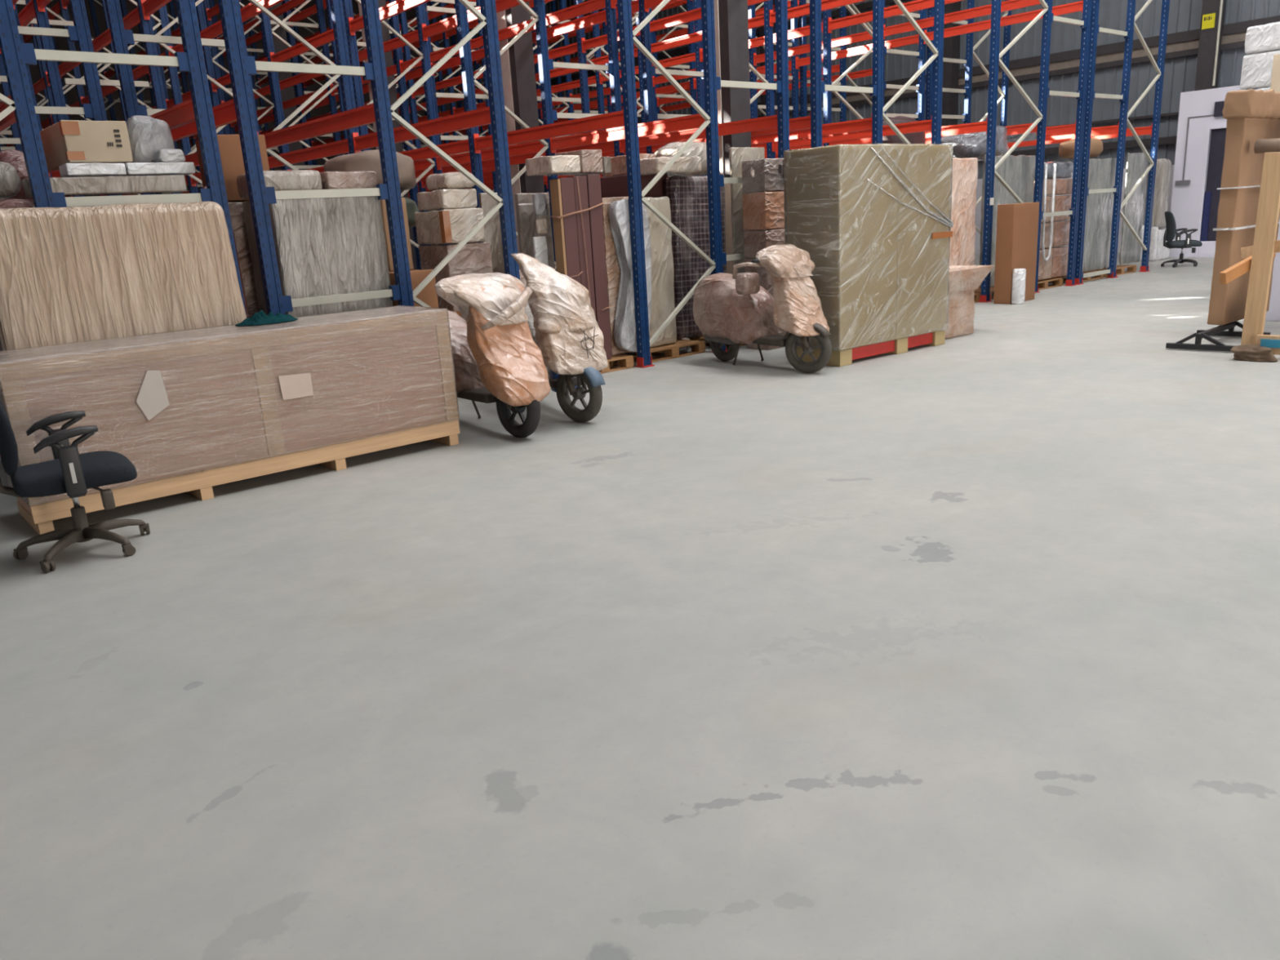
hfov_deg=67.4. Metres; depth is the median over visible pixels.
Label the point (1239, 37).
beam
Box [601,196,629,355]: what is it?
board
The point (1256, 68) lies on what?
sack
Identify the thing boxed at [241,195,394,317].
wrapped package
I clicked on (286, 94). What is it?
column
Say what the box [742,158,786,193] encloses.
carton
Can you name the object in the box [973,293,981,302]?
pallet
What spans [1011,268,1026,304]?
roll
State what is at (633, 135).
rack
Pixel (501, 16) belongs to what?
column
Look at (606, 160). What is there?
carton
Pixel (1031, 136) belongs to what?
plastic bag
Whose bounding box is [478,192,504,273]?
board
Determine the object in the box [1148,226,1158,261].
roll
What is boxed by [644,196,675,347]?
wrapped package
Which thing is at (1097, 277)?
pallet
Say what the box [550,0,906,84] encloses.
trim
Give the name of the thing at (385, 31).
column
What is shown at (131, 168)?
board
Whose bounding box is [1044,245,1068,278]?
carton
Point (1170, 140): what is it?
trim
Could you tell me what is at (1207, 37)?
column
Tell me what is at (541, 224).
parcel
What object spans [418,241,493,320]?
carton
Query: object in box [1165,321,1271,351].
stand
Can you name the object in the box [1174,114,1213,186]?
switch box
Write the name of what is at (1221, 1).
hanging cable
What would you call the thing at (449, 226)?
carton
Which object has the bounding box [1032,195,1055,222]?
carton
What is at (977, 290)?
pallet
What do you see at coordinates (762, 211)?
carton
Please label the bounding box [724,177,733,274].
board
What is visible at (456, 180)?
parcel
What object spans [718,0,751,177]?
pillar
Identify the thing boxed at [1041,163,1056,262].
strap
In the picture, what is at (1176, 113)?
trim
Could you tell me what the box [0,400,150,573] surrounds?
office chair
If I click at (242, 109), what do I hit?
rack
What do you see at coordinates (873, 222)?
crate
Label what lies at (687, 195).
wrapped package
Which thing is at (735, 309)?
scooter
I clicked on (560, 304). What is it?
plastic wrap
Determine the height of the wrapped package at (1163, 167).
1.382 m
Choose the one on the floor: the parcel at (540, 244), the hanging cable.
the parcel at (540, 244)
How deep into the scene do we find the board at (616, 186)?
10.38 m
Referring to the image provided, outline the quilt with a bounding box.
[654,141,706,176]
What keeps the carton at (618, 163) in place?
on the board at (616, 186)
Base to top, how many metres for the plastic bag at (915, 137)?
0.666 m
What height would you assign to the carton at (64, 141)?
0.272 m
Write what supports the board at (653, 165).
on the wrapped package at (687, 195)
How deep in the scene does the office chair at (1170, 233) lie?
17.71 m
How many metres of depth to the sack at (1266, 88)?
11.63 m
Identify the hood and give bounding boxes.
[755,244,814,278]
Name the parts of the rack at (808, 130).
upright post, upright post, upright post, upright post, upright post, upright post, upright post, upright post, upright post, upright post, upright post, upright post, upright post, upright post, upright post, upright post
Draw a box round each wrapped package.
[0,160,22,199]
[0,201,246,351]
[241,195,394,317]
[549,173,612,359]
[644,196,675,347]
[664,175,726,338]
[947,156,977,265]
[1082,157,1116,272]
[1143,158,1171,228]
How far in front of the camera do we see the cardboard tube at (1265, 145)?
8.63 m
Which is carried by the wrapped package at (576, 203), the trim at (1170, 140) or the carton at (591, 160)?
the carton at (591, 160)
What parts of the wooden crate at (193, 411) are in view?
lid, rail, rail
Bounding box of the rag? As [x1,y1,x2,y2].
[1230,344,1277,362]
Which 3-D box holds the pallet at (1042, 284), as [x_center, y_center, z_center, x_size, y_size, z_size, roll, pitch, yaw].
[6.115,-3.186,15.644,1.100,0.125,1.050,-16,20,-38]
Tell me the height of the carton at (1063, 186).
0.242 m
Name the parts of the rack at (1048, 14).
upright post, upright post, upright post, upright post, upright post, upright post, upright post, upright post, upright post, upright post, upright post, upright post, upright post, upright post, upright post, upright post, upright post, plate, upright post, upright post, plate, upright post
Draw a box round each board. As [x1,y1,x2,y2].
[58,162,126,177]
[120,162,195,176]
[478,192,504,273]
[600,174,667,198]
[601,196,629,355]
[640,156,701,175]
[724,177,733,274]
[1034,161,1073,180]
[1213,101,1224,116]
[1265,210,1279,321]
[1270,53,1279,92]
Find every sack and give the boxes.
[1240,49,1279,89]
[1244,22,1279,54]
[1253,87,1270,89]
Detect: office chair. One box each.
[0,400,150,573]
[1160,211,1202,267]
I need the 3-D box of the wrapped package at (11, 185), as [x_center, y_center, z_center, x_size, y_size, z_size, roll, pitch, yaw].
[-4.715,-1.998,6.451,0.876,0.246,0.866,-16,20,-38]
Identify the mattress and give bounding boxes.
[608,199,651,351]
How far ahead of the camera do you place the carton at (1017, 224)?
13.41 m
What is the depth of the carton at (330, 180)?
7.65 m
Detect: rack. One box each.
[0,0,247,318]
[0,0,519,315]
[45,0,789,368]
[157,0,944,269]
[291,0,1092,302]
[396,0,1169,284]
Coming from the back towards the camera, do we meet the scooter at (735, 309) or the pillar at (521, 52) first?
the pillar at (521, 52)
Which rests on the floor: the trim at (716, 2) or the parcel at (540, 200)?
the trim at (716, 2)
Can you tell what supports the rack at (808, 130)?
on the floor
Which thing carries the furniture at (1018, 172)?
on the pallet at (977, 290)
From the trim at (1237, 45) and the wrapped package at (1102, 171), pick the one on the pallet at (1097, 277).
the wrapped package at (1102, 171)
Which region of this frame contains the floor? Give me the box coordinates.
[0,252,1279,959]
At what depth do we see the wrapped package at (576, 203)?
9.15 m
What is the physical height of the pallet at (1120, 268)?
0.125 m
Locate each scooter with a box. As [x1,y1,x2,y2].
[431,272,550,437]
[511,253,608,422]
[693,244,831,373]
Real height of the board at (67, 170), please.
0.081 m
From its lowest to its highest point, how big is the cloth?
0.086 m
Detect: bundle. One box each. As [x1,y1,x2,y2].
[0,149,33,200]
[323,149,416,191]
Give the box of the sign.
[1201,13,1215,29]
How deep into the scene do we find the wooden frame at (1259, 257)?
8.18 m
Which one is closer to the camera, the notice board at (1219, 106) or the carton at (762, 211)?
the carton at (762, 211)
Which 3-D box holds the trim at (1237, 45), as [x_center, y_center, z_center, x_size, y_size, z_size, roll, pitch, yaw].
[9.368,-9.911,23.697,0.120,0.120,42.000,-16,20,-38]
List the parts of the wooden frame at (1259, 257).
rail, rail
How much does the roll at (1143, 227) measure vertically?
0.723 m
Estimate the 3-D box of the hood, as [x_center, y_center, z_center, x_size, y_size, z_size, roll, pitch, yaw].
[1.340,-2.013,8.830,0.526,0.293,0.398,-13,18,-32]
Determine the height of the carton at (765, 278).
0.979 m
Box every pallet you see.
[599,354,634,373]
[619,338,705,362]
[688,335,746,347]
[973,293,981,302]
[974,284,994,299]
[1037,277,1062,290]
[1048,271,1103,283]
[1092,265,1136,277]
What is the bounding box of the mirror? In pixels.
[732,262,764,279]
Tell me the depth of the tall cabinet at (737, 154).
10.55 m
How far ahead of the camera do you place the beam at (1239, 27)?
22.00 m
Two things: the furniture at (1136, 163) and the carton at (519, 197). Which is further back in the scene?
the furniture at (1136, 163)
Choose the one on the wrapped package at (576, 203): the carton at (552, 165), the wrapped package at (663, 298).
the carton at (552, 165)
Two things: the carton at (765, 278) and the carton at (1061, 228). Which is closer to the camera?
the carton at (765, 278)
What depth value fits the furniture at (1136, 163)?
16.99 m
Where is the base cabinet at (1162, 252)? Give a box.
[1155,228,1169,260]
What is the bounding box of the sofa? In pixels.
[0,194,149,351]
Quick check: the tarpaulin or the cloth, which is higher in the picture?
the tarpaulin
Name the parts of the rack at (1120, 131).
upright post, upright post, upright post, upright post, upright post, upright post, upright post, upright post, upright post, upright post, upright post, upright post, plate, upright post, plate, upright post, plate, upright post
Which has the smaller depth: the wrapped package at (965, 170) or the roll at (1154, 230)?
the wrapped package at (965, 170)
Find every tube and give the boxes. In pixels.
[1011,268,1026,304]
[1253,137,1279,153]
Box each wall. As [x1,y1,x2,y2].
[0,0,487,266]
[544,0,1279,178]
[973,164,1174,253]
[1169,85,1242,257]
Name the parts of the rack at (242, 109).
upright post, upright post, upright post, upright post, upright post, upright post, upright post, upright post, upright post, upright post, upright post, upright post, upright post, upright post, upright post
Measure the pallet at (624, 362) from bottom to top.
0.125 m
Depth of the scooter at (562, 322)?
7.21 m
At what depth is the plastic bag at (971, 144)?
13.92 m
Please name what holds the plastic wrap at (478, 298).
attached to the scooter at (496, 357)
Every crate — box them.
[0,305,459,534]
[783,143,953,366]
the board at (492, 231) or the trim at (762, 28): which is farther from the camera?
the trim at (762, 28)
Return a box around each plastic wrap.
[431,272,527,325]
[511,253,595,333]
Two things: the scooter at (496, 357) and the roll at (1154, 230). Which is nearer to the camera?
the scooter at (496, 357)
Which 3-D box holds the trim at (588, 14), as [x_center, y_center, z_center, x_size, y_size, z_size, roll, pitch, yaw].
[9.112,-14.213,22.511,0.120,0.160,42.000,-16,20,-38]
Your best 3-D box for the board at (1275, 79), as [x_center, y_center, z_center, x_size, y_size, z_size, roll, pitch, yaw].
[7.572,-4.465,10.765,0.104,0.691,0.865,-16,20,-38]
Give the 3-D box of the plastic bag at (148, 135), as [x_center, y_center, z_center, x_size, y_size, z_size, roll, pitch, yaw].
[-3.560,-2.459,6.942,0.330,0.343,0.313,-16,20,-38]
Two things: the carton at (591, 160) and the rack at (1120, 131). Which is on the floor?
the rack at (1120, 131)
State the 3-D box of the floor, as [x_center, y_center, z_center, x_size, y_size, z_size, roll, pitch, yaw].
[-3.131,-2.113,14.363,34.000,0.200,42.000,-16,20,-38]
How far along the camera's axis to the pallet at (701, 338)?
10.97 m
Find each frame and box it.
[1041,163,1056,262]
[1219,151,1279,355]
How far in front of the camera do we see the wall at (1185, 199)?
19.56 m
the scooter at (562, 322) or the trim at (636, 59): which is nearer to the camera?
the scooter at (562, 322)
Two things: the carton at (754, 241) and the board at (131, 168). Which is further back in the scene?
the carton at (754, 241)
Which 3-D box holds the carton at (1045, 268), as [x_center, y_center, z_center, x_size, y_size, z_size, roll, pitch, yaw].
[6.233,-3.469,15.448,0.486,0.479,0.609,-16,20,-38]
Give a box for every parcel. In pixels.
[426,172,475,191]
[532,192,548,215]
[532,235,549,266]
[534,217,547,234]
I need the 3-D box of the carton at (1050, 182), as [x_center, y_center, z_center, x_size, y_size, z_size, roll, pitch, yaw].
[6.166,-4.591,15.140,0.486,0.242,0.608,-16,20,-38]
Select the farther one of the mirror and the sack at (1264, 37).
the sack at (1264, 37)
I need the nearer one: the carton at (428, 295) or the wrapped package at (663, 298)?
the carton at (428, 295)
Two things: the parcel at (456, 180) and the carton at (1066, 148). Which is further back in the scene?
the carton at (1066, 148)
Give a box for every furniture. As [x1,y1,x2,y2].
[978,155,1035,288]
[1119,152,1147,264]
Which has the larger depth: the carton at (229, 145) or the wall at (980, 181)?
the wall at (980, 181)
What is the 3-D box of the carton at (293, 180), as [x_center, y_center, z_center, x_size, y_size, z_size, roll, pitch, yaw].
[-2.844,-2.332,7.564,0.511,0.188,0.552,-16,20,-38]
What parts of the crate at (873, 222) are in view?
red rail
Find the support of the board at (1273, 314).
on the floor
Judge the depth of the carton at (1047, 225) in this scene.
15.11 m
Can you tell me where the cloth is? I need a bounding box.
[235,310,297,326]
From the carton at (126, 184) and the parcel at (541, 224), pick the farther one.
the parcel at (541, 224)
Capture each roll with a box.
[1139,225,1144,261]
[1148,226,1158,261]
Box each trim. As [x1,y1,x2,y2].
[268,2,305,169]
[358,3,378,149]
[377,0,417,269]
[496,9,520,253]
[546,8,601,28]
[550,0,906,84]
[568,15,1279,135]
[631,0,641,124]
[714,0,724,175]
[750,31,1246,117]
[750,40,1245,119]
[759,0,776,116]
[941,1,960,126]
[1009,136,1177,155]
[1050,111,1178,126]
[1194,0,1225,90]
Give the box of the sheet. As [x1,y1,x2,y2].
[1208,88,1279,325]
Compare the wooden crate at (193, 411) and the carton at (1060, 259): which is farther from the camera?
the carton at (1060, 259)
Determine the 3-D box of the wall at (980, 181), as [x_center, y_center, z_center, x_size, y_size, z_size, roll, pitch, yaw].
[9.593,-6.784,24.594,0.140,1.900,42.000,-16,20,-38]
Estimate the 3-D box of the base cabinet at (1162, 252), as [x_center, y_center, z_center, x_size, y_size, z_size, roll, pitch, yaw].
[10.602,-4.885,19.918,0.612,0.620,0.562,-16,20,-38]
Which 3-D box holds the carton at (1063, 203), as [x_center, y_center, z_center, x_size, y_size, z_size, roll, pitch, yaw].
[6.580,-4.393,15.549,0.534,0.393,0.610,-16,20,-38]
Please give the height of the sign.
0.280 m
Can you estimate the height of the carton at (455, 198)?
0.168 m
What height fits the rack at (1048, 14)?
8.000 m
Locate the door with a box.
[1194,124,1226,257]
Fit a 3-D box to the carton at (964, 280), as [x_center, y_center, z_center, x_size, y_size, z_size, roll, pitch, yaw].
[3.365,-2.057,10.769,0.990,0.864,0.784,-16,20,-38]
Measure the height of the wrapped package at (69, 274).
1.751 m
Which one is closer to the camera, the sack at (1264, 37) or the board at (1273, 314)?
the board at (1273, 314)
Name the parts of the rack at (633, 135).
upright post, upright post, upright post, upright post, upright post, upright post, upright post, upright post, upright post, upright post, upright post, upright post, upright post, upright post, upright post, upright post, upright post, upright post, upright post, upright post, upright post, plate, upright post, upright post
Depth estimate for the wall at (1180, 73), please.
22.88 m
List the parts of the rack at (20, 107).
upright post, upright post, upright post, upright post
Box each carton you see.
[21,174,186,197]
[40,120,133,170]
[195,134,269,202]
[236,169,322,198]
[320,170,377,189]
[380,198,413,271]
[389,269,438,307]
[414,208,484,244]
[417,188,476,210]
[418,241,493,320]
[515,192,555,269]
[516,203,537,257]
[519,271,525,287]
[525,154,581,176]
[555,149,603,175]
[575,156,611,176]
[602,153,655,177]
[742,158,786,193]
[742,191,786,230]
[743,228,786,258]
[744,258,786,350]
[944,258,995,339]
[993,202,1039,304]
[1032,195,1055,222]
[1033,179,1057,196]
[1038,248,1053,280]
[1040,222,1053,248]
[1044,221,1070,247]
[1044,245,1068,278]
[1046,195,1071,221]
[1055,178,1072,195]
[1058,137,1102,158]
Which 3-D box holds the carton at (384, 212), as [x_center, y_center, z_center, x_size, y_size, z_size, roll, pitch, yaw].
[-2.180,-2.165,8.478,0.232,0.619,0.188,-16,20,-38]
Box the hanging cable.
[1212,0,1222,85]
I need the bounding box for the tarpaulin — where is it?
[401,196,418,227]
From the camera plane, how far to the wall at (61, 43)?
30.51 m
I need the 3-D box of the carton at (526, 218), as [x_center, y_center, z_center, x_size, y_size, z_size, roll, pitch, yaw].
[-1.098,-1.978,9.858,0.218,1.660,0.050,-16,20,-38]
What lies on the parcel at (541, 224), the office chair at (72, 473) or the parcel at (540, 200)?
the parcel at (540, 200)
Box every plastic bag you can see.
[125,115,174,162]
[158,148,185,162]
[882,115,925,144]
[941,125,1008,161]
[1006,132,1036,142]
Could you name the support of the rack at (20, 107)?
on the floor
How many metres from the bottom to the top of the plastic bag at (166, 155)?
0.093 m
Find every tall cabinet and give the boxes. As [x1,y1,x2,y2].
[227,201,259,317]
[729,146,764,274]
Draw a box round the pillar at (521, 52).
[505,1,544,193]
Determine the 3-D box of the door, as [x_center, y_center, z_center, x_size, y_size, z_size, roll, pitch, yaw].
[11.671,-5.794,19.314,0.120,2.560,0.680,-16,20,-38]
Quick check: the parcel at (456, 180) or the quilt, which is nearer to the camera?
the parcel at (456, 180)
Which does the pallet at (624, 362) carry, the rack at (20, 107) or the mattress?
the mattress
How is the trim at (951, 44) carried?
attached to the wall at (980, 181)

